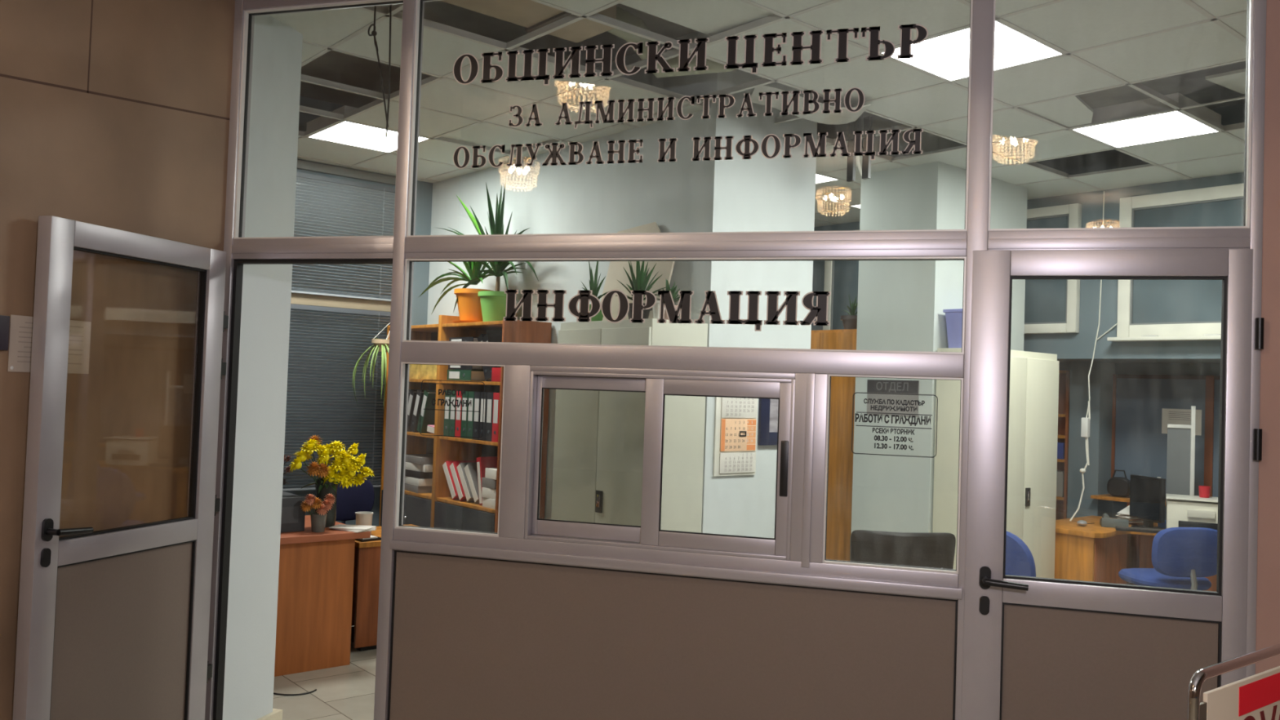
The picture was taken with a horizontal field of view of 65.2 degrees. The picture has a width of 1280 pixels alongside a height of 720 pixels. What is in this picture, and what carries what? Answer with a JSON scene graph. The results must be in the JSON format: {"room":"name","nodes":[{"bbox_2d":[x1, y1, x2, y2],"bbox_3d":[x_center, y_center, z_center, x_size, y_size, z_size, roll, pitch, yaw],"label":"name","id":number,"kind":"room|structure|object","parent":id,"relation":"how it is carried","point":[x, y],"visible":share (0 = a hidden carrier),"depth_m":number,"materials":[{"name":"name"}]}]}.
{"room":"public hall","nodes":[
{"label":"public hall","id":0,"kind":"room"},
{"bbox_2d":[0,0,235,719],"bbox_3d":[-2.379,-0.643,3.164,1.018,4.500,1.900,1,-2,16],"label":"wall","id":1,"kind":"structure","parent":0,"point":[114,113],"depth_m":3.40,"materials":[{"name":"beige stone"}]},
{"bbox_2d":[0,315,9,350],"bbox_3d":[-1.922,-0.083,2.933,0.017,0.104,0.155,1,-2,16],"label":"wall plaque","id":2,"kind":"object","parent":1,"relation":"attached to","point":[4,320],"visible":1,"depth_m":2.99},
{"bbox_2d":[7,315,91,373],"bbox_3d":[-1.860,-0.045,3.167,0.004,0.172,0.300,1,-2,16],"label":"notice","id":3,"kind":"object","parent":1,"relation":"attached to","point":[20,326],"visible":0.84,"depth_m":3.09,"materials":[{"name":"paper"}]},
{"bbox_2d":[12,215,228,719],"bbox_3d":[-1.710,0.601,3.426,0.114,2.056,0.830,1,-2,16],"label":"door","id":4,"kind":"structure","parent":1,"relation":"in","point":[113,624],"depth_m":3.33,"materials":[{"name":"metal"}]},
{"bbox_2d":[222,14,302,719],"bbox_3d":[-1.874,-0.152,4.338,0.450,3.620,0.530,1,-2,16],"label":"wall column","id":5,"kind":"structure","parent":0,"point":[271,185],"depth_m":4.36,"materials":[{"name":"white paint"}]},
{"bbox_2d":[272,625,376,719],"bbox_3d":[-1.462,1.624,0.816,30.000,0.100,18.000,3,-2,-40],"label":"floor","id":6,"kind":"structure","parent":0,"point":[344,692],"depth_m":5.11,"materials":[{"name":"tile"}]},
{"bbox_2d":[274,515,370,676],"bbox_3d":[-2.083,1.320,5.688,0.775,0.742,0.795,3,-2,-40],"label":"desk","id":7,"kind":"object","parent":6,"relation":"on","point":[316,574],"visible":0.43,"depth_m":5.48,"materials":[{"name":"brown laminate"}]},
{"bbox_2d":[280,491,306,533],"bbox_3d":[-2.113,0.849,5.590,0.360,0.190,0.362,3,-2,-40],"label":"case","id":8,"kind":"object","parent":7,"relation":"on","point":[293,517],"visible":0.23,"depth_m":5.53,"materials":[{"name":"grey plastic"}]},
{"bbox_2d":[300,493,336,532],"bbox_3d":[-1.783,0.848,5.566,0.112,0.214,0.191,1,-2,28],"label":"flower bouquet","id":9,"kind":"object","parent":7,"relation":"on","point":[318,519],"visible":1,"depth_m":5.54,"materials":[{"name":"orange plant"}]},
{"bbox_2d":[289,434,374,527],"bbox_3d":[-1.795,0.698,5.799,0.515,0.525,0.246,4,-2,-44],"label":"flower bouquet","id":10,"kind":"object","parent":7,"relation":"on","point":[348,465],"visible":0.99,"depth_m":5.76,"materials":[{"name":"yellow plant"}]},
{"bbox_2d":[328,524,376,533],"bbox_3d":[-1.633,0.956,5.698,0.246,0.016,0.186,1,-2,20],"label":"paper sheets","id":11,"kind":"object","parent":7,"relation":"on","point":[353,528],"visible":1,"depth_m":5.66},
{"bbox_2d":[335,475,374,524],"bbox_3d":[-1.927,1.270,6.887,0.556,0.919,0.565,4,-2,-44],"label":"office chair","id":12,"kind":"object","parent":6,"relation":"on","point":[352,500],"visible":0.2,"depth_m":7.06,"materials":[{"name":"blue fabric"}]},
{"bbox_2d":[350,524,418,651],"bbox_3d":[-1.589,1.401,6.242,0.630,0.645,0.570,3,-2,-40],"label":"wooden cabinet","id":13,"kind":"object","parent":6,"relation":"on","point":[365,606],"visible":0.27,"depth_m":5.89,"materials":[{"name":"orange wood"}]},
{"bbox_2d":[378,315,551,533],"bbox_3d":[-1.286,0.725,7.018,0.393,2.060,1.622,3,-2,-40],"label":"bookcase","id":14,"kind":"object","parent":6,"relation":"on","point":[437,508],"visible":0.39,"depth_m":6.91,"materials":[{"name":"orange wood"}]},
{"bbox_2d":[352,322,390,409],"bbox_3d":[-1.876,0.032,7.203,0.374,0.712,0.519,3,-2,-40],"label":"spider plant","id":15,"kind":"object","parent":14,"relation":"on","point":[382,345],"visible":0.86,"depth_m":7.20,"materials":[{"name":"green plant"}]},
{"bbox_2d":[404,483,431,493],"bbox_3d":[-1.579,0.928,7.321,0.240,0.050,0.340,3,-2,-35],"label":"paper stack","id":16,"kind":"object","parent":14,"relation":"on","point":[424,489],"visible":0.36,"depth_m":7.16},
{"bbox_2d":[404,475,432,486],"bbox_3d":[-1.573,0.877,7.317,0.240,0.050,0.340,3,-2,-36],"label":"paper stack","id":17,"kind":"object","parent":16,"relation":"on","point":[416,482],"visible":0.36,"depth_m":7.16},
{"bbox_2d":[404,469,432,479],"bbox_3d":[-1.580,0.826,7.329,0.240,0.050,0.340,3,-2,-39],"label":"paper stack","id":18,"kind":"object","parent":17,"relation":"on","point":[416,474],"visible":0.37,"depth_m":7.17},
{"bbox_2d":[405,462,432,471],"bbox_3d":[-1.556,0.775,7.304,0.240,0.050,0.340,4,-2,-44],"label":"paper stack","id":19,"kind":"object","parent":18,"relation":"on","point":[423,468],"visible":0.37,"depth_m":7.15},
{"bbox_2d":[405,453,433,465],"bbox_3d":[-1.558,0.725,7.310,0.240,0.050,0.340,3,-2,-37],"label":"paper stack","id":20,"kind":"object","parent":19,"relation":"on","point":[418,459],"visible":0.51,"depth_m":7.19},
{"bbox_2d":[409,390,435,432],"bbox_3d":[-1.510,0.375,7.299,0.282,0.306,0.151,3,-2,-40],"label":"binder","id":21,"kind":"object","parent":14,"relation":"on","point":[416,411],"visible":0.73,"depth_m":7.21,"materials":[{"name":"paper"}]},
{"bbox_2d":[417,390,435,433],"bbox_3d":[-1.442,0.375,7.219,0.282,0.306,0.151,3,-2,-40],"label":"binder","id":22,"kind":"object","parent":14,"relation":"on","point":[428,416],"visible":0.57,"depth_m":7.13,"materials":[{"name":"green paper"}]},
{"bbox_2d":[442,460,476,499],"bbox_3d":[-1.198,0.825,6.907,0.274,0.254,0.206,3,-2,-40],"label":"folder","id":23,"kind":"object","parent":14,"relation":"on","point":[446,465],"visible":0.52,"depth_m":6.82,"materials":[{"name":"white paper"}]},
{"bbox_2d":[418,262,505,323],"bbox_3d":[-1.286,-0.563,7.042,0.342,0.634,1.020,3,-2,-40],"label":"yucca","id":24,"kind":"object","parent":14,"relation":"on","point":[468,302],"visible":0.62,"depth_m":6.82,"materials":[{"name":"green plant"}]},
{"bbox_2d":[453,288,491,320],"bbox_3d":[-1.146,-0.362,6.900,0.274,0.235,0.274,3,-2,-40],"label":"pot","id":25,"kind":"object","parent":24,"relation":"on","point":[468,302],"depth_m":6.80,"materials":[{"name":"plastic"}]},
{"bbox_2d":[449,461,476,501],"bbox_3d":[-1.138,0.825,6.852,0.274,0.254,0.206,3,-2,-40],"label":"folder","id":26,"kind":"object","parent":14,"relation":"on","point":[453,467],"visible":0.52,"depth_m":6.76,"materials":[{"name":"white paper"}]},
{"bbox_2d":[457,462,476,502],"bbox_3d":[-1.079,0.826,6.798,0.274,0.254,0.206,3,-2,-40],"label":"folder","id":27,"kind":"object","parent":14,"relation":"on","point":[460,468],"visible":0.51,"depth_m":6.71,"materials":[{"name":"grey paper"}]},
{"bbox_2d":[446,369,494,382],"bbox_3d":[-1.130,0.108,6.871,0.262,0.072,0.315,3,-2,-40],"label":"binder","id":28,"kind":"object","parent":14,"relation":"on","point":[452,375],"visible":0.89,"depth_m":6.74,"materials":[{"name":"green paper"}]},
{"bbox_2d":[464,463,479,503],"bbox_3d":[-1.019,0.826,6.743,0.274,0.254,0.206,3,-2,-40],"label":"folder","id":29,"kind":"object","parent":14,"relation":"on","point":[471,471],"visible":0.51,"depth_m":6.66,"materials":[{"name":"grey paper"}]},
{"bbox_2d":[472,391,497,439],"bbox_3d":[-0.967,0.372,6.660,0.282,0.315,0.072,3,-2,-40],"label":"binder","id":30,"kind":"object","parent":14,"relation":"on","point":[477,394],"visible":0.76,"depth_m":6.57,"materials":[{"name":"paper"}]},
{"bbox_2d":[479,391,493,440],"bbox_3d":[-0.917,0.372,6.601,0.282,0.315,0.072,3,-2,-40],"label":"binder","id":31,"kind":"object","parent":14,"relation":"on","point":[482,438],"visible":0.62,"depth_m":6.51,"materials":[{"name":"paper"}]},
{"bbox_2d":[476,456,497,505],"bbox_3d":[-0.952,0.796,6.620,0.254,0.313,0.110,3,-2,-40],"label":"folder","id":32,"kind":"object","parent":14,"relation":"on","point":[482,463],"visible":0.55,"depth_m":6.55,"materials":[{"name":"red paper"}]},
{"bbox_2d":[437,181,538,321],"bbox_3d":[-1.102,-0.739,6.884,0.322,0.990,1.501,3,-2,-40],"label":"yucca","id":33,"kind":"object","parent":14,"relation":"on","point":[493,304],"visible":0.62,"depth_m":6.71,"materials":[{"name":"green plant"}]},
{"bbox_2d":[478,290,506,321],"bbox_3d":[-0.967,-0.348,6.750,0.254,0.210,0.254,3,-2,-40],"label":"pot","id":34,"kind":"object","parent":33,"relation":"on","point":[493,304],"depth_m":6.66,"materials":[{"name":"green plastic"}]},
{"bbox_2d":[484,391,493,441],"bbox_3d":[-0.866,0.372,6.542,0.282,0.315,0.072,3,-2,-40],"label":"binder","id":35,"kind":"object","parent":14,"relation":"on","point":[490,395],"visible":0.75,"depth_m":6.45,"materials":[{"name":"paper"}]},
{"bbox_2d":[491,392,499,442],"bbox_3d":[-0.816,0.372,6.483,0.282,0.315,0.072,3,-2,-40],"label":"binder","id":36,"kind":"object","parent":14,"relation":"on","point":[495,395],"visible":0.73,"depth_m":6.39,"materials":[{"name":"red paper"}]},
{"bbox_2d":[551,318,707,533],"bbox_3d":[-0.090,0.774,5.589,0.432,1.965,0.810,3,-2,-40],"label":"tall cabinet","id":37,"kind":"object","parent":6,"relation":"on","point":[599,435],"visible":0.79,"depth_m":5.38,"materials":[{"name":"silver metal"}]},
{"bbox_2d":[578,261,608,321],"bbox_3d":[-0.273,-0.413,5.845,0.187,0.407,0.271,3,-2,-40],"label":"potted plant","id":38,"kind":"object","parent":37,"relation":"on","point":[593,287],"visible":0.38,"depth_m":5.84,"materials":[{"name":"green plant"}]},
{"bbox_2d":[600,222,675,320],"bbox_3d":[-0.026,-0.500,5.859,0.073,0.598,0.654,3,-2,-40],"label":"cardboard sheet","id":39,"kind":"object","parent":37,"relation":"on","point":[615,272],"visible":0.38,"depth_m":5.88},
{"bbox_2d":[627,302,652,319],"bbox_3d":[-0.009,-0.259,5.556,0.154,0.100,0.154,3,-2,-40],"label":"pot","id":40,"kind":"object","parent":37,"relation":"on","point":[646,313],"depth_m":5.51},
{"bbox_2d":[615,261,666,319],"bbox_3d":[-0.005,-0.413,5.534,0.259,0.406,0.419,3,-2,-40],"label":"yucca","id":41,"kind":"object","parent":37,"relation":"on","point":[640,282],"visible":0.5,"depth_m":5.52,"materials":[{"name":"plant"}]},
{"bbox_2d":[810,328,857,560],"bbox_3d":[1.529,0.828,7.725,0.576,2.090,1.000,3,-2,-40],"label":"wardrobe","id":42,"kind":"object","parent":6,"relation":"on","point":[839,506],"visible":0.2,"depth_m":7.39,"materials":[{"name":"orange wood"}]},
{"bbox_2d":[840,293,857,329],"bbox_3d":[1.607,-0.362,7.579,0.173,0.282,0.184,2,-2,4],"label":"potted plant","id":43,"kind":"object","parent":42,"relation":"on","point":[850,322],"visible":0.84,"depth_m":7.52,"materials":[{"name":"green plant"}]},
{"bbox_2d":[849,529,955,568],"bbox_3d":[1.166,1.276,4.719,0.480,1.000,0.536,2,-2,0],"label":"desk chair","id":44,"kind":"object","parent":6,"relation":"on","point":[924,549],"visible":0.19,"depth_m":4.49,"materials":[{"name":"fabric"}]},
{"bbox_2d":[932,347,1059,578],"bbox_3d":[2.370,0.906,6.650,0.860,1.930,0.407,3,-2,-40],"label":"tall cabinet","id":45,"kind":"object","parent":6,"relation":"on","point":[1032,471],"visible":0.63,"depth_m":6.52,"materials":[{"name":"silver metal"}]},
{"bbox_2d":[942,308,962,347],"bbox_3d":[2.180,-0.197,6.578,0.330,0.255,0.230,3,-2,-40],"label":"flower pot","id":46,"kind":"object","parent":45,"relation":"on","point":[953,317],"visible":0.27,"depth_m":6.51,"materials":[{"name":"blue plastic"}]},
{"bbox_2d":[1004,531,1035,577],"bbox_3d":[2.040,1.367,5.492,0.565,0.919,0.556,4,-2,-44],"label":"office chair","id":47,"kind":"object","parent":6,"relation":"on","point":[1020,561],"visible":0.06,"depth_m":5.23,"materials":[{"name":"blue fabric"}]},
{"bbox_2d":[1055,370,1070,519],"bbox_3d":[3.277,1.017,8.224,0.249,1.861,0.585,3,-2,-40],"label":"niche shelf","id":48,"kind":"object","parent":6,"relation":"on","point":[1064,375],"visible":0.09,"depth_m":8.17,"materials":[{"name":"brown wood"}]},
{"bbox_2d":[1090,493,1165,585],"bbox_3d":[4.400,1.496,6.787,0.300,0.900,2.600,3,-2,-40],"label":"desk","id":49,"kind":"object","parent":6,"relation":"on","point":[1133,540],"depth_m":7.53,"materials":[{"name":"orange wood"}]},
{"bbox_2d":[1106,469,1130,497],"bbox_3d":[3.656,0.941,7.638,0.170,0.204,0.090,1,-2,38],"label":"shoulder bag","id":50,"kind":"object","parent":49,"relation":"on","point":[1118,486],"visible":0.91,"depth_m":7.61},
{"bbox_2d":[1054,515,1216,591],"bbox_3d":[3.539,1.540,6.738,1.030,0.750,1.500,3,-2,-40],"label":"desk","id":51,"kind":"object","parent":6,"relation":"on","point":[1093,552],"visible":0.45,"depth_m":6.78,"materials":[{"name":"orange wood"}]},
{"bbox_2d":[1129,474,1165,528],"bbox_3d":[3.513,0.988,6.938,0.199,0.360,0.271,1,-2,22],"label":"computer monitor","id":52,"kind":"object","parent":51,"relation":"on","point":[1147,494],"visible":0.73,"depth_m":6.91,"materials":[{"name":"black plastic"}]},
{"bbox_2d":[1165,405,1195,519],"bbox_3d":[3.832,0.754,7.104,0.240,0.860,0.100,1,-2,20],"label":"stand","id":53,"kind":"object","parent":51,"relation":"on","point":[1180,454],"visible":0.77,"depth_m":7.10,"materials":[{"name":"white plastic"}]},
{"bbox_2d":[1165,493,1217,529],"bbox_3d":[3.754,1.047,6.712,0.410,0.246,0.385,1,-2,28],"label":"printer","id":54,"kind":"object","parent":51,"relation":"on","point":[1182,510],"visible":0.6,"depth_m":6.59,"materials":[{"name":"white plastic"}]},
{"bbox_2d":[1118,527,1217,590],"bbox_3d":[3.253,1.446,6.194,0.556,0.884,0.565,2,-2,-7],"label":"office chair","id":55,"kind":"object","parent":6,"relation":"on","point":[1182,557],"visible":0.57,"depth_m":5.96,"materials":[{"name":"blue fabric"}]},
{"bbox_2d":[1186,643,1279,719],"bbox_3d":[1.143,1.117,1.857,0.588,1.150,0.400,3,-2,-38],"label":"sign stand","id":56,"kind":"object","parent":6,"relation":"on","point":[1256,696],"visible":1,"depth_m":1.80,"materials":[{"name":"silver metal"}]},
{"bbox_2d":[282,96,432,526],"bbox_3d":[-0.473,0.028,8.956,12.100,3.620,0.100,3,-2,-40],"label":"wall","id":57,"kind":"structure","parent":0,"point":[424,189],"depth_m":7.81,"materials":[{"name":"grey paint"}]},
{"bbox_2d":[283,160,395,479],"bbox_3d":[-3.232,-0.332,6.507,3.700,2.290,0.057,3,-2,-40],"label":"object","id":58,"kind":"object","parent":57,"relation":"in","point":[304,166],"depth_m":7.37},
{"bbox_2d":[282,303,390,490],"bbox_3d":[-2.536,0.259,7.039,1.740,1.318,0.034,3,-2,-40],"label":"blind","id":59,"kind":"object","parent":58,"relation":"attached to","point":[293,307],"visible":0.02,"depth_m":7.30,"materials":[{"name":"plastic"}]},
{"bbox_2d":[291,171,395,301],"bbox_3d":[-2.495,-0.909,7.072,1.740,0.858,0.034,3,-2,-40],"label":"blind","id":60,"kind":"object","parent":58,"relation":"attached to","point":[301,176],"visible":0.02,"depth_m":7.34,"materials":[{"name":"plastic"}]},
{"bbox_2d":[426,31,817,537],"bbox_3d":[-0.331,-0.025,6.930,0.850,3.620,3.170,3,-2,-40],"label":"wall","id":61,"kind":"structure","parent":0,"point":[759,193],"depth_m":5.83,"materials":[{"name":"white paint"}]},
{"bbox_2d":[712,396,757,476],"bbox_3d":[0.537,0.399,5.572,0.330,0.485,0.022,3,-2,-40],"label":"wall calendar","id":62,"kind":"object","parent":61,"relation":"attached to","point":[735,441],"visible":0.98,"depth_m":5.56,"materials":[{"name":"white paper"}]},
{"bbox_2d":[757,398,778,445],"bbox_3d":[0.818,0.303,5.812,0.360,0.380,0.021,3,-2,-40],"label":"picture frame","id":63,"kind":"object","parent":61,"relation":"attached to","point":[768,408],"visible":0.23,"depth_m":5.72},
{"bbox_2d":[768,399,778,431],"bbox_3d":[0.815,0.305,5.815,0.210,0.233,0.010,3,-2,-40],"label":"picture","id":64,"kind":"object","parent":63,"relation":"attached to","point":[773,403],"depth_m":5.77},
{"bbox_2d":[269,0,1247,226],"bbox_3d":[0.769,-1.425,4.349,7.896,0.034,8.516,3,-2,-40],"label":"ceiling","id":65,"kind":"structure","parent":0,"point":[1104,44],"depth_m":5.00,"materials":[{"name":"tile"}]},
{"bbox_2d":[306,105,429,152],"bbox_3d":[-1.755,-1.481,6.472,0.590,0.094,0.590,3,-2,-40],"label":"ceiling light","id":66,"kind":"object","parent":65,"relation":"attached to","point":[344,132],"visible":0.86,"depth_m":6.44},
{"bbox_2d":[311,121,426,151],"bbox_3d":[-1.756,-1.445,6.471,0.562,0.009,0.562,3,-2,-40],"label":"diffuser","id":67,"kind":"object","parent":66,"relation":"attached to","point":[348,133],"depth_m":6.47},
{"bbox_2d":[368,4,391,137],"bbox_3d":[-1.094,-1.326,4.159,0.152,0.810,0.050,1,-2,32],"label":"cable","id":68,"kind":"object","parent":65,"relation":"hanging from","point":[374,33],"visible":0.96,"depth_m":4.13,"materials":[{"name":"black plastic"}]},
{"bbox_2d":[441,122,554,151],"bbox_3d":[-0.922,-1.441,6.426,0.594,0.016,0.594,4,-2,-44],"label":"tile","id":69,"kind":"structure","parent":65,"relation":"attached to","point":[482,134],"depth_m":6.43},
{"bbox_2d":[441,0,616,42],"bbox_3d":[-0.606,-1.648,4.377,1.060,0.224,0.330,3,-2,-40],"label":"air duct","id":70,"kind":"object","parent":65,"relation":"attached to","point":[533,15],"visible":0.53,"depth_m":4.49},
{"bbox_2d":[620,0,773,35],"bbox_3d":[0.290,-1.477,4.115,0.594,0.037,0.594,3,-2,-40],"label":"tile","id":71,"kind":"structure","parent":65,"relation":"attached to","point":[709,17],"depth_m":4.23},
{"bbox_2d":[750,84,870,124],"bbox_3d":[0.900,-1.369,5.383,0.600,0.108,0.320,2,-2,-2],"label":"plastic sheet","id":72,"kind":"object","parent":65,"relation":"hanging from","point":[846,117],"visible":0.64,"depth_m":5.40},
{"bbox_2d":[844,115,875,182],"bbox_3d":[1.282,-1.231,5.852,0.060,0.360,0.180,3,-2,-40],"label":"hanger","id":73,"kind":"object","parent":65,"relation":"hanging from","point":[864,171],"visible":0.64,"depth_m":5.84,"materials":[{"name":"black metal"}]},
{"bbox_2d":[880,20,1064,81],"bbox_3d":[1.491,-1.425,4.507,0.590,0.094,0.590,3,-2,-40],"label":"ceiling light","id":74,"kind":"object","parent":65,"relation":"attached to","point":[945,56],"visible":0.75,"depth_m":4.51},
{"bbox_2d":[1018,95,1093,127],"bbox_3d":[2.316,-1.343,5.386,0.580,0.016,0.310,3,-2,-40],"label":"tile","id":75,"kind":"structure","parent":65,"relation":"attached to","point":[1072,111],"depth_m":5.38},
{"bbox_2d":[1069,191,1117,521],"bbox_3d":[3.268,-0.037,7.214,0.324,2.391,0.149,2,-2,7],"label":"power cable","id":76,"kind":"object","parent":65,"relation":"hanging from","point":[1085,426],"visible":0.98,"depth_m":7.20,"materials":[{"name":"white plastic"}]},
{"bbox_2d":[1071,92,1221,147],"bbox_3d":[2.861,-1.345,5.672,0.590,0.094,0.590,3,-2,-40],"label":"ceiling light","id":77,"kind":"object","parent":65,"relation":"attached to","point":[1175,124],"visible":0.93,"depth_m":5.58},
{"bbox_2d":[1075,111,1215,146],"bbox_3d":[2.859,-1.308,5.671,0.562,0.009,0.562,3,-2,-40],"label":"diffuser","id":78,"kind":"object","parent":77,"relation":"attached to","point":[1175,124],"depth_m":5.65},
{"bbox_2d":[1205,68,1245,93],"bbox_3d":[3.256,-1.469,5.214,0.520,0.052,0.390,3,-2,-40],"label":"tile","id":79,"kind":"structure","parent":65,"relation":"on","point":[1235,80],"depth_m":5.21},
{"bbox_2d":[300,0,1245,147],"bbox_3d":[0.027,-1.902,5.952,9.400,0.100,12.100,3,-2,-40],"label":"ceiling slab","id":80,"kind":"structure","parent":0,"point":[334,66],"depth_m":6.35,"materials":[{"name":"concrete"}]},
{"bbox_2d":[606,6,737,77],"bbox_3d":[0.217,-1.608,5.090,1.088,0.324,0.295,3,-2,-18],"label":"flexible hose","id":81,"kind":"object","parent":80,"relation":"hanging from","point":[623,15],"visible":0.24,"depth_m":5.01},
{"bbox_2d":[851,111,1027,532],"bbox_3d":[2.151,0.067,7.158,1.150,3.620,0.620,3,-2,-40],"label":"column","id":82,"kind":"structure","parent":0,"point":[901,304],"depth_m":6.76,"materials":[{"name":"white paint"}]},
{"bbox_2d":[866,379,919,417],"bbox_3d":[1.705,0.256,6.772,0.010,0.240,0.410,3,-2,-40],"label":"plaque","id":83,"kind":"object","parent":82,"relation":"attached to","point":[884,386],"visible":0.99,"depth_m":6.76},
{"bbox_2d":[811,102,1244,363],"bbox_3d":[4.005,-0.836,7.112,0.750,1.690,8.510,3,-2,-40],"label":"wall","id":84,"kind":"structure","parent":0,"point":[1068,347],"depth_m":7.28,"materials":[{"name":"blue paint"}]},
{"bbox_2d":[822,229,859,329],"bbox_3d":[2.177,-0.669,8.623,0.060,0.975,1.460,3,-2,-40],"label":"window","id":85,"kind":"structure","parent":84,"relation":"in","point":[841,277],"depth_m":9.05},
{"bbox_2d":[1023,203,1081,333],"bbox_3d":[2.955,-0.678,7.709,0.060,0.955,0.860,3,-2,-40],"label":"window","id":86,"kind":"structure","parent":84,"relation":"in","point":[1051,306],"depth_m":7.52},
{"bbox_2d":[1106,182,1244,342],"bbox_3d":[4.039,-0.644,6.386,0.120,1.023,2.040,3,-2,-40],"label":"window","id":87,"kind":"structure","parent":84,"relation":"in","point":[1148,310],"depth_m":6.85,"materials":[{"name":"glass"}]},
{"bbox_2d":[1058,361,1220,523],"bbox_3d":[4.170,0.985,7.255,0.350,1.930,8.510,3,-2,-40],"label":"wall","id":88,"kind":"structure","parent":0,"point":[1097,474],"depth_m":7.82,"materials":[{"name":"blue paint"}]},
{"bbox_2d":[1111,373,1220,497],"bbox_3d":[4.513,0.574,6.969,0.034,0.920,2.432,3,-2,-40],"label":"wall panel","id":89,"kind":"object","parent":88,"relation":"attached to","point":[1139,444],"visible":0.52,"depth_m":7.64,"materials":[{"name":"paint"}]},
{"bbox_2d":[1161,408,1201,435],"bbox_3d":[4.056,0.463,7.505,0.003,0.190,0.280,3,-2,-40],"label":"notice","id":90,"kind":"object","parent":89,"relation":"attached to","point":[1169,416],"visible":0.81,"depth_m":7.51,"materials":[{"name":"white paper"}]},
{"bbox_2d":[1255,0,1279,674],"bbox_3d":[0.958,-0.527,3.209,16.000,4.500,0.070,1,-2,16],"label":"wall","id":91,"kind":"structure","parent":0,"point":[1268,581],"depth_m":2.90,"materials":[{"name":"beige paint"}]},
{"bbox_2d":[233,0,403,239],"bbox_3d":[-1.230,-0.916,3.855,0.709,0.905,0.038,1,-2,16],"label":"window","id":92,"kind":"structure","parent":91,"relation":"in","point":[248,14],"depth_m":3.94,"materials":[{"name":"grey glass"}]},
{"bbox_2d":[394,361,505,536],"bbox_3d":[-0.686,0.318,3.648,0.418,0.612,0.038,1,-2,16],"label":"window","id":93,"kind":"structure","parent":91,"relation":"in","point":[404,365],"depth_m":3.69,"materials":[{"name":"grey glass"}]},
{"bbox_2d":[419,379,484,438],"bbox_3d":[-0.688,0.178,3.660,0.255,0.205,0.001,1,-2,16],"label":"sticker","id":94,"kind":"object","parent":93,"relation":"attached to","point":[466,403],"visible":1,"depth_m":3.66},
{"bbox_2d":[524,371,795,559],"bbox_3d":[0.059,0.348,3.439,0.935,0.592,0.066,1,-2,16],"label":"window","id":95,"kind":"structure","parent":91,"relation":"in","point":[649,535],"depth_m":3.41,"materials":[{"name":"glass"}]},
{"bbox_2d":[402,256,966,354],"bbox_3d":[0.080,-0.196,3.443,1.976,0.308,0.038,1,-2,16],"label":"window","id":96,"kind":"structure","parent":91,"relation":"in","point":[408,265],"depth_m":3.43,"materials":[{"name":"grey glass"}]},
{"bbox_2d":[503,289,831,331],"bbox_3d":[0.067,-0.174,3.453,1.164,0.138,0.001,1,-2,16],"label":"sign","id":97,"kind":"object","parent":96,"relation":"attached to","point":[820,312],"visible":1,"depth_m":3.44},
{"bbox_2d":[406,0,973,236],"bbox_3d":[0.103,-0.882,3.463,1.976,0.905,0.038,1,-2,16],"label":"window","id":98,"kind":"structure","parent":91,"relation":"in","point":[419,8],"depth_m":3.71,"materials":[{"name":"glass"}]},
{"bbox_2d":[453,139,643,168],"bbox_3d":[-0.339,-0.737,3.593,0.729,0.083,0.005,1,-2,16],"label":"sign","id":99,"kind":"object","parent":98,"relation":"attached to","point":[554,154],"depth_m":3.58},
{"bbox_2d":[453,37,709,85],"bbox_3d":[-0.228,-1.052,3.573,0.966,0.136,0.005,1,-2,16],"label":"sign","id":100,"kind":"object","parent":98,"relation":"attached to","point":[655,57],"depth_m":3.57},
{"bbox_2d":[554,94,735,128],"bbox_3d":[0.009,-0.866,3.496,0.654,0.097,0.005,1,-2,16],"label":"sign","id":101,"kind":"object","parent":98,"relation":"attached to","point":[609,114],"depth_m":3.50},
{"bbox_2d":[691,128,923,160],"bbox_3d":[0.544,-0.707,3.333,0.762,0.097,0.005,1,-2,16],"label":"sign","id":102,"kind":"object","parent":98,"relation":"attached to","point":[820,147],"depth_m":3.33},
{"bbox_2d":[724,26,895,74],"bbox_3d":[0.560,-1.031,3.341,0.565,0.133,0.005,1,-2,16],"label":"sign","id":103,"kind":"object","parent":98,"relation":"attached to","point":[874,42],"depth_m":3.35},
{"bbox_2d":[759,87,864,115],"bbox_3d":[0.569,-0.858,3.332,0.346,0.082,0.005,1,-2,16],"label":"sign","id":104,"kind":"object","parent":98,"relation":"attached to","point":[794,100],"depth_m":3.33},
{"bbox_2d":[897,23,928,58],"bbox_3d":[0.884,-1.033,3.246,0.093,0.111,0.005,1,-2,16],"label":"letter","id":105,"kind":"object","parent":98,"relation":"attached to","point":[906,42],"depth_m":3.25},
{"bbox_2d":[204,0,1266,719],"bbox_3d":[0.070,0.140,3.431,3.606,3.120,0.094,1,-2,16],"label":"frame","id":106,"kind":"object","parent":91,"relation":"attached to","point":[508,625],"visible":0.89,"depth_m":3.41,"materials":[{"name":"metal"}]},
{"bbox_2d":[960,248,1264,719],"bbox_3d":[1.389,0.694,2.986,0.803,2.058,0.112,1,-2,16],"label":"door","id":107,"kind":"structure","parent":106,"relation":"in","point":[1035,648],"depth_m":3.02,"materials":[{"name":"metal"}]},
{"bbox_2d":[822,373,963,573],"bbox_3d":[0.807,0.357,3.208,0.420,0.612,0.038,1,-2,16],"label":"window","id":108,"kind":"structure","parent":91,"relation":"in","point":[824,560],"depth_m":3.20,"materials":[{"name":"glass"}]},
{"bbox_2d":[851,391,937,457],"bbox_3d":[0.817,0.208,3.218,0.265,0.200,0.001,1,-2,16],"label":"sticker","id":109,"kind":"object","parent":108,"relation":"attached to","point":[911,423],"visible":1,"depth_m":3.22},
{"bbox_2d":[987,0,1253,231],"bbox_3d":[1.457,-0.846,3.064,0.724,0.905,0.038,1,-2,16],"label":"window","id":110,"kind":"structure","parent":91,"relation":"in","point":[1250,2],"depth_m":2.96,"materials":[{"name":"glass"}]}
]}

